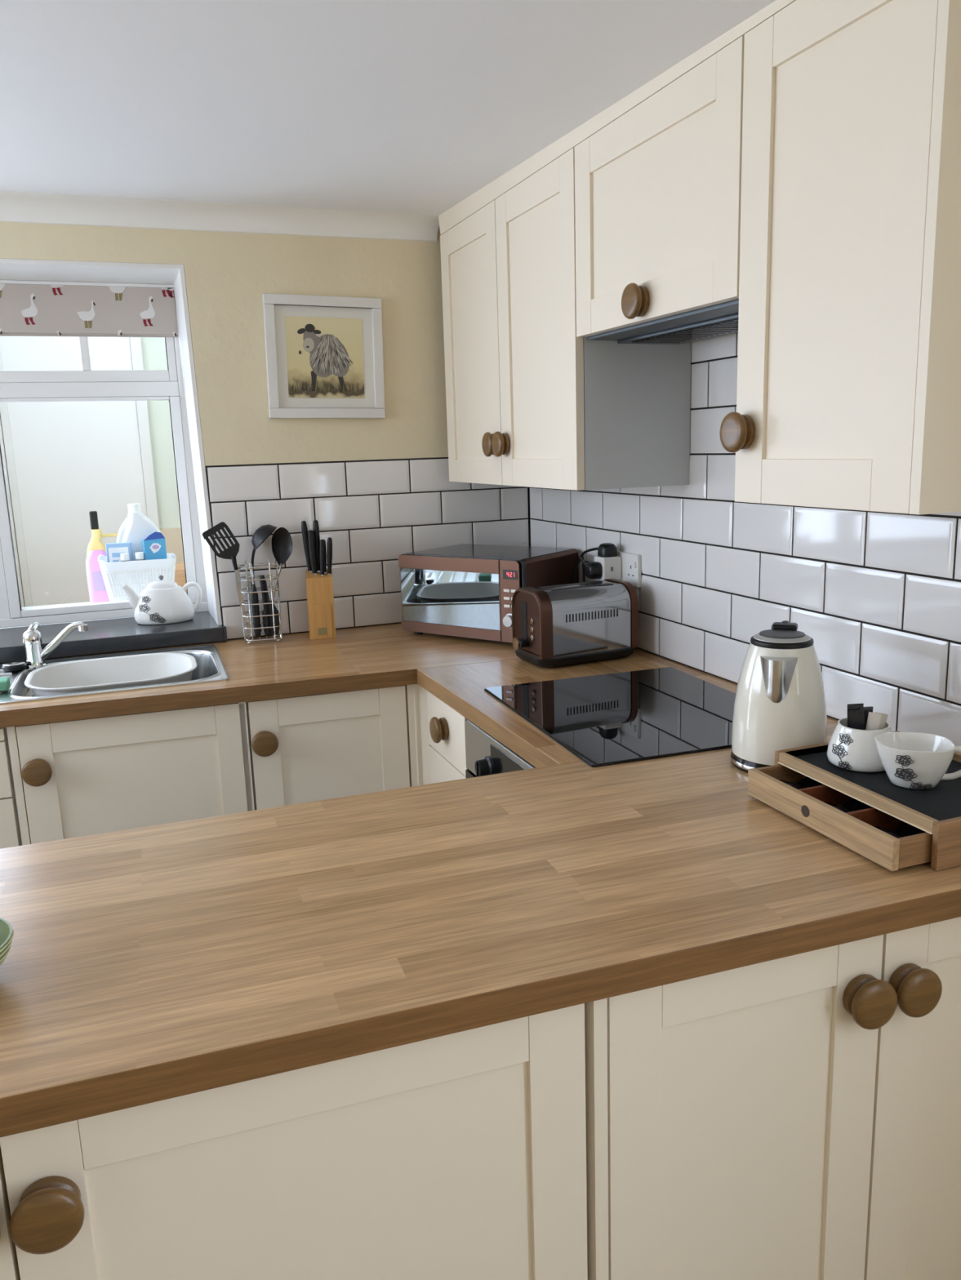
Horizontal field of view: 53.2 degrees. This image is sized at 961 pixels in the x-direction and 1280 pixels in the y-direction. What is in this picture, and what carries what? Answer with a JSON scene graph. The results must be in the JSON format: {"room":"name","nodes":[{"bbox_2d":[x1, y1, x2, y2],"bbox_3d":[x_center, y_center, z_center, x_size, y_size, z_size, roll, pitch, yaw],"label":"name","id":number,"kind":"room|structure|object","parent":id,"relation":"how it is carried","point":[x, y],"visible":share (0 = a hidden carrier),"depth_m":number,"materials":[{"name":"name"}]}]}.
{"room":"kitchen","nodes":[
{"label":"kitchen","id":0,"kind":"room"},
{"bbox_2d":[0,414,24,607],"bbox_3d":[-1.850,-0.522,3.672,0.050,2.600,0.800,-6,12,-20],"label":"wall porch partition","id":1,"kind":"structure","parent":0,"point":[2,442],"depth_m":3.89,"materials":[{"name":"white paint"}]},
{"bbox_2d":[0,336,184,606],"bbox_3d":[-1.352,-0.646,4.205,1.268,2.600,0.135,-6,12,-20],"label":"window pane","id":2,"kind":"structure","parent":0,"point":[66,461],"depth_m":4.01,"materials":[{"name":"clear glass"}]},
{"bbox_2d":[0,222,530,639],"bbox_3d":[-1.438,-0.153,2.798,3.500,2.200,0.386,-6,12,-20],"label":"wall","id":3,"kind":"structure","parent":0,"point":[382,491],"depth_m":2.87,"materials":[{"name":"beige paint"}]},
{"bbox_2d":[0,280,177,337],"bbox_3d":[-1.740,-0.920,2.642,1.744,0.152,0.034,-6,12,-20],"label":"blind","id":4,"kind":"object","parent":3,"relation":"attached to","point":[27,308],"visible":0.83,"depth_m":2.84,"materials":[{"name":"beige fabric"}]},
{"bbox_2d":[0,337,208,628],"bbox_3d":[-1.625,-0.538,2.821,1.544,1.043,0.076,-6,12,-20],"label":"window","id":5,"kind":"structure","parent":3,"relation":"in","point":[86,384],"depth_m":2.96,"materials":[{"name":"white paint"}]},
{"bbox_2d":[0,610,226,663],"bbox_3d":[-1.535,0.030,2.743,1.543,0.044,0.341,-6,12,-20],"label":"window sill","id":6,"kind":"structure","parent":3,"relation":"attached to","point":[120,634],"depth_m":2.80,"materials":[{"name":"stone"}]},
{"bbox_2d":[122,575,201,625],"bbox_3d":[-0.979,-0.128,2.959,0.188,0.144,0.149,2,12,16],"label":"teapot","id":7,"kind":"object","parent":6,"relation":"on","point":[162,602],"visible":1,"depth_m":2.92,"materials":[{"name":"white ceramic"}]},
{"bbox_2d":[138,595,165,622],"bbox_3d":[-0.996,-0.091,2.905,0.080,0.084,0.019,1,12,12],"label":"print","id":8,"kind":"object","parent":7,"relation":"attached to","point":[152,609],"depth_m":2.90,"materials":[{"name":"grey"}]},
{"bbox_2d":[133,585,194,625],"bbox_3d":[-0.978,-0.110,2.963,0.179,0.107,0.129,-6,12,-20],"label":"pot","id":9,"kind":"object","parent":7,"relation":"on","point":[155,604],"depth_m":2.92,"materials":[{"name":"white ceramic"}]},
{"bbox_2d":[0,191,439,241],"bbox_3d":[-1.524,-1.092,2.337,3.010,0.092,0.082,-6,12,-20],"label":"trim","id":10,"kind":"structure","parent":3,"relation":"attached to","point":[15,206],"depth_m":2.64,"materials":[{"name":"white paint"}]},
{"bbox_2d":[262,293,385,418],"bbox_3d":[-0.458,-0.833,2.835,0.347,0.347,0.022,-5,12,-20],"label":"framed picture","id":11,"kind":"object","parent":3,"relation":"attached to","point":[324,354],"visible":1,"depth_m":2.83,"materials":[{"name":"white wood"}]},
{"bbox_2d":[284,315,364,398],"bbox_3d":[-0.458,-0.833,2.835,0.228,0.229,0.004,-5,12,-20],"label":"print","id":12,"kind":"object","parent":11,"relation":"attached to","point":[324,355],"depth_m":2.83,"materials":[{"name":"paper"}]},
{"bbox_2d":[0,0,776,215],"bbox_3d":[-0.650,-0.813,0.476,3.500,0.333,4.980,-6,12,-20],"label":"ceiling","id":13,"kind":"structure","parent":0,"point":[393,106],"depth_m":1.73,"materials":[{"name":"white paint"}]},
{"bbox_2d":[528,333,960,752],"bbox_3d":[0.968,0.078,1.278,0.106,2.200,4.980,-6,12,-20],"label":"wall","id":14,"kind":"structure","parent":0,"point":[877,594],"depth_m":2.01,"materials":[{"name":"white tile"}]},
{"bbox_2d":[440,147,690,490],"bbox_3d":[0.172,-0.780,2.550,0.328,0.718,0.882,-6,12,-20],"label":"upper cabinet","id":15,"kind":"object","parent":14,"relation":"attached to","point":[531,402],"visible":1,"depth_m":2.27,"materials":[{"name":"beige wood"}]},
{"bbox_2d":[438,0,795,235],"bbox_3d":[0.346,-1.077,2.016,0.286,0.062,1.882,-6,12,-20],"label":"trim","id":16,"kind":"structure","parent":15,"relation":"on","point":[458,213],"depth_m":1.94,"materials":[{"name":"beige paint"}]},
{"bbox_2d":[577,552,602,582],"bbox_3d":[0.299,-0.121,2.703,0.043,0.230,0.232,-3,12,-5],"label":"plug","id":17,"kind":"object","parent":14,"relation":"attached to","point":[592,570],"visible":0.76,"depth_m":2.58,"materials":[{"name":"black plastic"}]},
{"bbox_2d":[616,551,640,587],"bbox_3d":[0.390,-0.193,2.585,0.016,0.087,0.146,-6,12,-20],"label":"wall socket","id":18,"kind":"object","parent":14,"relation":"attached to","point":[630,562],"visible":0.71,"depth_m":2.55,"materials":[{"name":"white plastic"}]},
{"bbox_2d":[594,555,621,581],"bbox_3d":[0.346,-0.195,2.610,0.056,0.066,0.059,-6,12,-20],"label":"plug adaptor","id":19,"kind":"object","parent":18,"relation":"attached to","point":[611,566],"visible":0.8,"depth_m":2.58,"materials":[{"name":"white plastic"}]},
{"bbox_2d":[573,542,617,583],"bbox_3d":[0.321,-0.140,2.687,0.046,0.272,0.187,-7,12,-22],"label":"plug","id":20,"kind":"object","parent":19,"relation":"on","point":[605,549],"visible":0.81,"depth_m":2.59,"materials":[{"name":"black plastic"}]},
{"bbox_2d":[574,35,744,337],"bbox_3d":[0.431,-0.814,1.841,0.328,0.385,0.582,-6,12,-20],"label":"upper cabinet","id":21,"kind":"object","parent":14,"relation":"attached to","point":[658,188],"visible":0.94,"depth_m":1.74,"materials":[{"name":"beige wood"}]},
{"bbox_2d":[586,299,738,344],"bbox_3d":[0.462,-0.619,1.890,0.269,0.017,0.577,-6,12,-20],"label":"hood","id":22,"kind":"object","parent":21,"relation":"attached to","point":[722,319],"visible":0.48,"depth_m":1.90,"materials":[{"name":"grey metal"}]},
{"bbox_2d":[719,0,960,515],"bbox_3d":[0.614,-0.565,1.419,0.328,0.718,0.411,-6,12,-20],"label":"upper cabinet","id":23,"kind":"object","parent":14,"relation":"attached to","point":[848,393],"visible":1,"depth_m":1.33,"materials":[{"name":"beige wood"}]},
{"bbox_3d":[-0.579,1.374,0.921,3.500,0.100,4.980,-6,12,-20],"label":"floor","id":24,"kind":"structure","parent":0,"visible":0},
{"bbox_2d":[0,727,22,848],"bbox_3d":[-1.379,0.602,2.415,0.502,0.868,0.533,-5,12,-17],"label":"base cabinet","id":25,"kind":"object","parent":24,"relation":"on","point":[10,830],"visible":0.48,"depth_m":2.22,"materials":[{"name":"beige wood"}]},
{"bbox_2d":[6,688,254,845],"bbox_3d":[-0.883,0.557,2.567,0.532,0.866,0.533,-5,12,-17],"label":"base cabinet","id":26,"kind":"object","parent":24,"relation":"on","point":[96,775],"visible":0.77,"depth_m":2.29,"materials":[{"name":"beige paint"}]},
{"bbox_2d":[0,622,519,728],"bbox_3d":[-0.776,0.094,2.529,2.300,0.039,0.682,-6,12,-20],"label":"countertop","id":27,"kind":"structure","parent":26,"relation":"on","point":[385,655],"depth_m":2.46,"materials":[{"name":"brown wood"}]},
{"bbox_2d":[22,620,88,670],"bbox_3d":[-1.147,0.010,2.596,0.173,0.120,0.062,-5,12,-14],"label":"mixer tap","id":28,"kind":"object","parent":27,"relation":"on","point":[35,655],"visible":0.98,"depth_m":2.57,"materials":[{"name":"silver metal"}]},
{"bbox_2d":[0,644,228,704],"bbox_3d":[-1.124,0.176,2.471,0.900,0.175,0.478,-6,12,-19],"label":"sink","id":29,"kind":"object","parent":27,"relation":"in","point":[210,667],"visible":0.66,"depth_m":2.52,"materials":[{"name":"silver metal"}]},
{"bbox_2d":[0,676,10,691],"bbox_3d":[-1.185,0.111,2.324,0.080,0.026,0.050,-6,12,-20],"label":"sponge","id":30,"kind":"object","parent":29,"relation":"on","point":[5,684],"visible":1,"depth_m":2.31,"materials":[{"name":"green"}]},
{"bbox_2d":[1,661,26,671],"bbox_3d":[-1.240,0.071,2.554,0.060,0.020,0.060,-6,12,-20],"label":"plug","id":31,"kind":"object","parent":29,"relation":"on","point":[14,666],"visible":1,"depth_m":2.53,"materials":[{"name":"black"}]},
{"bbox_2d":[24,652,197,696],"bbox_3d":[-0.950,0.154,2.505,0.414,0.160,0.336,-6,12,-19],"label":"sink basin","id":32,"kind":"object","parent":29,"relation":"in","point":[151,668],"visible":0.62,"depth_m":2.61,"materials":[{"name":"white plastic"}]},
{"bbox_2d":[237,559,282,644],"bbox_3d":[-0.651,-0.114,2.840,0.116,0.236,0.095,-5,12,-14],"label":"utensil holder","id":33,"kind":"object","parent":27,"relation":"on","point":[246,565],"visible":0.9,"depth_m":2.82,"materials":[{"name":"silver metal"}]},
{"bbox_2d":[202,522,251,636],"bbox_3d":[-0.731,-0.170,2.779,0.121,0.342,0.023,-9,13,-31],"label":"slotted turner","id":34,"kind":"object","parent":33,"relation":"in","point":[231,552],"visible":1,"depth_m":2.76,"materials":[{"name":"black plastic"}]},
{"bbox_2d":[248,563,261,636],"bbox_3d":[-0.664,-0.117,2.824,0.020,0.218,0.020,-6,12,-20],"label":"utensil","id":35,"kind":"object","parent":33,"relation":"in","point":[255,600],"visible":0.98,"depth_m":2.82,"materials":[{"name":"black plastic"}]},
{"bbox_2d":[250,524,276,631],"bbox_3d":[-0.629,-0.183,2.850,0.083,0.318,0.086,6,14,33],"label":"ladle","id":36,"kind":"object","parent":33,"relation":"in","point":[261,534],"visible":0.83,"depth_m":2.79,"materials":[{"name":"black plastic"}]},
{"bbox_2d":[251,524,276,550],"bbox_3d":[-0.635,-0.302,2.824,0.078,0.074,0.094,-6,12,-20],"label":"bowl","id":37,"kind":"object","parent":36,"relation":"on","point":[262,533],"depth_m":2.79,"materials":[{"name":"black plastic"}]},
{"bbox_2d":[259,574,270,633],"bbox_3d":[-0.634,-0.105,2.824,0.021,0.174,0.021,-6,12,-20],"label":"utensil","id":38,"kind":"object","parent":33,"relation":"in","point":[263,584],"visible":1,"depth_m":2.82,"materials":[{"name":"black plastic"}]},
{"bbox_2d":[262,580,279,635],"bbox_3d":[-0.625,-0.095,2.847,0.048,0.163,0.020,-6,12,-20],"label":"utensil","id":39,"kind":"object","parent":33,"relation":"in","point":[270,606],"visible":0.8,"depth_m":2.85,"materials":[{"name":"black plastic"}]},
{"bbox_2d":[271,527,292,600],"bbox_3d":[-0.593,-0.176,2.843,0.084,0.314,0.022,-4,12,-10],"label":"serving spoon","id":40,"kind":"object","parent":33,"relation":"in","point":[282,541],"visible":0.98,"depth_m":2.83,"materials":[{"name":"black plastic"}]},
{"bbox_2d":[271,527,292,565],"bbox_3d":[-0.586,-0.276,2.828,0.062,0.113,0.017,-6,12,-20],"label":"spoon bowl","id":41,"kind":"object","parent":40,"relation":"on","point":[282,541],"depth_m":2.83,"materials":[{"name":"black plastic"}]},
{"bbox_2d":[306,568,336,639],"bbox_3d":[-0.478,-0.108,2.872,0.077,0.200,0.076,-4,12,-8],"label":"knife block","id":42,"kind":"object","parent":27,"relation":"on","point":[320,598],"visible":1,"depth_m":2.84,"materials":[{"name":"brown wood"}]},
{"bbox_2d":[301,520,311,572],"bbox_3d":[-0.516,-0.274,2.854,0.024,0.162,0.025,-4,12,-9],"label":"kitchen knife","id":43,"kind":"object","parent":42,"relation":"on","point":[304,526],"visible":0.79,"depth_m":2.84,"materials":[{"name":"black plastic"}]},
{"bbox_2d":[307,529,317,574],"bbox_3d":[-0.497,-0.255,2.839,0.022,0.140,0.027,-4,12,-9],"label":"kitchen knife","id":44,"kind":"object","parent":42,"relation":"on","point":[311,540],"visible":0.91,"depth_m":2.83,"materials":[{"name":"black plastic"}]},
{"bbox_2d":[312,520,319,572],"bbox_3d":[-0.486,-0.275,2.857,0.019,0.163,0.025,-4,12,-8],"label":"kitchen knife","id":45,"kind":"object","parent":42,"relation":"on","point":[315,523],"visible":0.75,"depth_m":2.84,"materials":[{"name":"black plastic"}]},
{"bbox_2d":[319,539,324,575],"bbox_3d":[-0.467,-0.238,2.833,0.018,0.116,0.021,-4,12,-8],"label":"kitchen knife","id":46,"kind":"object","parent":42,"relation":"on","point":[322,546],"visible":1,"depth_m":2.82,"materials":[{"name":"black plastic"}]},
{"bbox_2d":[323,539,326,573],"bbox_3d":[-0.465,-0.244,2.851,0.015,0.110,0.020,-4,12,-8],"label":"kitchen knife","id":47,"kind":"object","parent":42,"relation":"on","point":[325,566],"visible":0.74,"depth_m":2.85,"materials":[{"name":"black plastic"}]},
{"bbox_2d":[326,537,332,574],"bbox_3d":[-0.446,-0.244,2.842,0.020,0.119,0.021,-4,12,-8],"label":"kitchen knife","id":48,"kind":"object","parent":42,"relation":"on","point":[329,552],"visible":0.98,"depth_m":2.83,"materials":[{"name":"black plastic"}]},
{"bbox_2d":[398,543,578,643],"bbox_3d":[0.021,-0.142,2.850,0.438,0.243,0.325,6,14,36],"label":"microwave","id":49,"kind":"object","parent":27,"relation":"on","point":[464,590],"visible":0.72,"depth_m":2.74,"materials":[{"name":"brown metal"}]},
{"bbox_2d":[0,1003,587,1279],"bbox_3d":[-0.506,0.827,1.172,1.190,0.868,0.524,-6,12,-18],"label":"base cabinet","id":50,"kind":"object","parent":24,"relation":"on","point":[461,1155],"visible":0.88,"depth_m":1.00,"materials":[{"name":"beige wood"}]},
{"bbox_2d":[0,722,960,1137],"bbox_3d":[-0.121,0.330,1.262,2.000,0.039,0.685,-6,12,-20],"label":"countertop","id":51,"kind":"structure","parent":50,"relation":"on","point":[148,964],"depth_m":1.15,"materials":[{"name":"brown wood"}]},
{"bbox_2d":[0,917,13,964],"bbox_3d":[-0.571,0.348,1.025,0.135,0.048,0.135,-6,12,-20],"label":"striped bowl","id":52,"kind":"object","parent":51,"relation":"on","point":[6,932],"visible":1,"depth_m":1.05,"materials":[{"name":"green ceramic"}]},
{"bbox_2d":[729,620,826,773],"bbox_3d":[0.504,0.095,1.624,0.158,0.238,0.167,-6,12,-18],"label":"electric kettle","id":53,"kind":"object","parent":51,"relation":"on","point":[780,704],"visible":0.84,"depth_m":1.56,"materials":[{"name":"beige metal"}]},
{"bbox_2d":[747,730,960,871],"bbox_3d":[0.611,0.226,1.400,0.303,0.064,0.330,-6,12,-20],"label":"drawer box","id":54,"kind":"object","parent":51,"relation":"on","point":[935,811],"visible":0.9,"depth_m":1.33,"materials":[{"name":"brown wood"}]},
{"bbox_2d":[777,779,804,789],"bbox_3d":[0.475,0.229,1.464,0.048,0.020,0.070,-5,12,-14],"label":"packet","id":55,"kind":"object","parent":54,"relation":"in","point":[794,785],"visible":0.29,"depth_m":1.46,"materials":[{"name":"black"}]},
{"bbox_2d":[795,777,822,787],"bbox_3d":[0.532,0.225,1.488,0.048,0.015,0.070,-8,13,-27],"label":"coffee pod","id":56,"kind":"object","parent":54,"relation":"in","point":[806,782],"visible":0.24,"depth_m":1.50,"materials":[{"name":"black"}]},
{"bbox_2d":[824,801,851,813],"bbox_3d":[0.512,0.247,1.367,0.048,0.020,0.070,-5,12,-14],"label":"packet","id":57,"kind":"object","parent":54,"relation":"in","point":[839,807],"visible":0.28,"depth_m":1.37,"materials":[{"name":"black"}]},
{"bbox_2d":[841,798,871,811],"bbox_3d":[0.569,0.243,1.392,0.048,0.015,0.070,-8,13,-27],"label":"coffee pod","id":58,"kind":"object","parent":54,"relation":"in","point":[853,804],"visible":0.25,"depth_m":1.40,"materials":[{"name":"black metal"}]},
{"bbox_2d":[826,717,892,773],"bbox_3d":[0.586,0.158,1.469,0.103,0.064,0.103,2,12,19],"label":"sugar bowl","id":59,"kind":"object","parent":54,"relation":"on","point":[848,748],"visible":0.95,"depth_m":1.43,"materials":[{"name":"white ceramic"}]},
{"bbox_2d":[831,733,853,769],"bbox_3d":[0.546,0.169,1.448,0.013,0.055,0.039,-8,13,-28],"label":"print","id":60,"kind":"object","parent":59,"relation":"attached to","point":[842,743],"depth_m":1.44,"materials":[{"name":"grey"}]},
{"bbox_2d":[847,702,863,727],"bbox_3d":[0.575,0.139,1.471,0.028,0.086,0.007,2,12,16],"label":"sachet","id":61,"kind":"object","parent":59,"relation":"in","point":[850,706],"visible":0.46,"depth_m":1.46,"materials":[{"name":"black paper"}]},
{"bbox_2d":[848,710,865,729],"bbox_3d":[0.576,0.144,1.464,0.030,0.079,0.007,0,12,11],"label":"sachet","id":62,"kind":"object","parent":59,"relation":"in","point":[856,719],"visible":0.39,"depth_m":1.46,"materials":[{"name":"black paper"}]},
{"bbox_2d":[858,706,872,728],"bbox_3d":[0.588,0.141,1.470,0.022,0.080,0.008,-2,11,-6],"label":"sachet","id":63,"kind":"object","parent":59,"relation":"in","point":[866,709],"visible":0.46,"depth_m":1.46,"materials":[{"name":"black paper"}]},
{"bbox_2d":[865,711,881,729],"bbox_3d":[0.594,0.146,1.460,0.026,0.076,0.007,1,12,15],"label":"sachet","id":64,"kind":"object","parent":59,"relation":"in","point":[873,719],"visible":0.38,"depth_m":1.45,"materials":[{"name":"beige paper"}]},
{"bbox_2d":[874,711,886,729],"bbox_3d":[0.602,0.146,1.464,0.030,0.075,0.008,2,12,18],"label":"sachet","id":65,"kind":"object","parent":59,"relation":"in","point":[883,716],"visible":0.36,"depth_m":1.46,"materials":[{"name":"beige paper"}]},
{"bbox_2d":[874,826,903,838],"bbox_3d":[0.546,0.265,1.275,0.048,0.020,0.070,-5,12,-14],"label":"coffee pod","id":66,"kind":"object","parent":54,"relation":"in","point":[895,834],"visible":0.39,"depth_m":1.27,"materials":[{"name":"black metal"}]},
{"bbox_2d":[893,822,926,836],"bbox_3d":[0.604,0.261,1.298,0.048,0.015,0.070,-8,13,-27],"label":"coffee pod","id":67,"kind":"object","parent":54,"relation":"in","point":[905,829],"visible":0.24,"depth_m":1.31,"materials":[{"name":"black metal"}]},
{"bbox_2d":[874,732,960,790],"bbox_3d":[0.635,0.176,1.375,0.133,0.064,0.094,1,12,12],"label":"cup","id":68,"kind":"object","parent":54,"relation":"on","point":[916,761],"visible":1,"depth_m":1.35,"materials":[{"name":"white ceramic"}]},
{"bbox_2d":[893,755,933,790],"bbox_3d":[0.609,0.186,1.344,0.054,0.056,0.021,1,12,12],"label":"print","id":69,"kind":"object","parent":68,"relation":"attached to","point":[910,771],"depth_m":1.34,"materials":[{"name":"grey"}]},
{"bbox_2d":[245,684,409,810],"bbox_3d":[-0.437,0.514,2.703,0.400,0.866,0.533,-5,12,-17],"label":"base cabinet","id":70,"kind":"object","parent":24,"relation":"on","point":[313,748],"visible":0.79,"depth_m":2.43,"materials":[{"name":"beige paint"}]},
{"bbox_2d":[404,684,431,786],"bbox_3d":[-0.140,0.533,2.562,0.078,0.868,0.054,-6,12,-20],"label":"post","id":71,"kind":"object","parent":24,"relation":"on","point":[416,708],"visible":0.06,"depth_m":2.49,"materials":[{"name":"beige paint"}]},
{"bbox_2d":[426,690,467,783],"bbox_3d":[0.144,0.540,2.485,0.533,0.866,0.287,-6,12,-20],"label":"drawer unit","id":72,"kind":"object","parent":24,"relation":"on","point":[446,737],"visible":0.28,"depth_m":2.32,"materials":[{"name":"beige paint"}]},
{"bbox_2d":[464,719,536,777],"bbox_3d":[0.306,0.616,2.077,0.568,0.869,0.595,-6,12,-20],"label":"oven","id":73,"kind":"object","parent":24,"relation":"on","point":[485,755],"visible":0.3,"depth_m":2.04,"materials":[{"name":"silver metal"}]},
{"bbox_2d":[417,648,837,767],"bbox_3d":[0.272,0.135,2.158,0.608,0.039,0.837,-6,12,-20],"label":"countertop","id":74,"kind":"structure","parent":73,"relation":"on","point":[461,687],"depth_m":2.26,"materials":[{"name":"brown wood"}]},
{"bbox_2d":[511,578,638,667],"bbox_3d":[0.233,-0.048,2.470,0.306,0.189,0.172,-7,13,-24],"label":"toaster","id":75,"kind":"object","parent":74,"relation":"on","point":[584,622],"visible":1,"depth_m":2.41,"materials":[{"name":"silver metal"}]},
{"bbox_2d":[484,666,735,767],"bbox_3d":[0.330,0.143,2.003,0.486,0.005,0.592,-6,12,-18],"label":"induction hob","id":76,"kind":"object","parent":74,"relation":"in","point":[602,720],"visible":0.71,"depth_m":1.96,"materials":[{"name":"black glass"}]},
{"bbox_2d":[584,916,960,1279],"bbox_3d":[0.436,0.734,1.479,0.784,0.868,0.524,-6,12,-18],"label":"base cabinet","id":77,"kind":"object","parent":24,"relation":"on","point":[797,1117],"visible":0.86,"depth_m":1.19,"materials":[{"name":"beige wood"}]},
{"bbox_3d":[-1.906,0.866,3.632,3.000,0.100,1.119,-6,12,-20],"label":"floor","id":78,"kind":"structure","parent":0,"visible":0},
{"bbox_2d":[3,601,203,628],"bbox_3d":[-1.668,0.397,3.288,2.300,0.942,0.475,-6,12,-20],"label":"countertop","id":79,"kind":"structure","parent":78,"relation":"on","point":[86,602],"depth_m":3.46,"materials":[{"name":"white plastic"}]},
{"bbox_2d":[85,511,118,603],"bbox_3d":[-1.356,-0.298,3.455,0.128,0.332,0.061,-6,12,-20],"label":"spray bottle","id":80,"kind":"object","parent":79,"relation":"on","point":[97,590],"visible":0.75,"depth_m":3.42,"materials":[{"name":"pink plastic"}]},
{"bbox_2d":[97,553,176,601],"bbox_3d":[-1.200,-0.210,3.375,0.256,0.181,0.194,-6,12,-20],"label":"storage basket","id":81,"kind":"object","parent":79,"relation":"on","point":[136,575],"visible":0.53,"depth_m":3.28,"materials":[{"name":"white plastic"}]},
{"bbox_2d":[105,542,133,562],"bbox_3d":[-1.244,-0.225,3.326,0.082,0.222,0.025,-5,12,-16],"label":"carton","id":82,"kind":"object","parent":81,"relation":"in","point":[113,550],"visible":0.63,"depth_m":3.30,"materials":[{"name":"blue cardboard"}]},
{"bbox_2d":[111,552,124,562],"bbox_3d":[-1.243,-0.278,3.303,0.044,0.045,0.001,-5,12,-16],"label":"print","id":83,"kind":"object","parent":82,"relation":"attached to","point":[114,554],"depth_m":3.30},
{"bbox_2d":[120,552,129,561],"bbox_3d":[-1.217,-0.205,3.308,0.032,0.188,0.032,-6,12,-20],"label":"bottle","id":84,"kind":"object","parent":81,"relation":"in","point":[125,557],"visible":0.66,"depth_m":3.28,"materials":[{"name":"white plastic"}]},
{"bbox_2d":[116,503,162,560],"bbox_3d":[-1.196,-0.305,3.389,0.160,0.352,0.085,-6,12,-20],"label":"detergent bottle","id":85,"kind":"object","parent":81,"relation":"in","point":[136,527],"visible":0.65,"depth_m":3.33,"materials":[{"name":"white plastic"}]},
{"bbox_2d":[134,551,144,560],"bbox_3d":[-1.172,-0.210,3.325,0.032,0.188,0.032,-6,12,-20],"label":"bottle","id":86,"kind":"object","parent":81,"relation":"in","point":[139,555],"visible":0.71,"depth_m":3.30,"materials":[{"name":"white plastic"}]},
{"bbox_2d":[142,531,166,559],"bbox_3d":[-1.131,-0.251,3.348,0.072,0.256,0.045,-7,13,-24],"label":"carton","id":87,"kind":"object","parent":81,"relation":"in","point":[154,545],"visible":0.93,"depth_m":3.31,"materials":[{"name":"blue cardboard"}]},
{"bbox_2d":[174,563,186,593],"bbox_3d":[-1.076,0.209,3.885,0.225,1.035,0.220,-6,12,-20],"label":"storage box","id":88,"kind":"object","parent":78,"relation":"on","point":[180,573],"visible":0.09,"depth_m":3.66,"materials":[{"name":"brown wood"}]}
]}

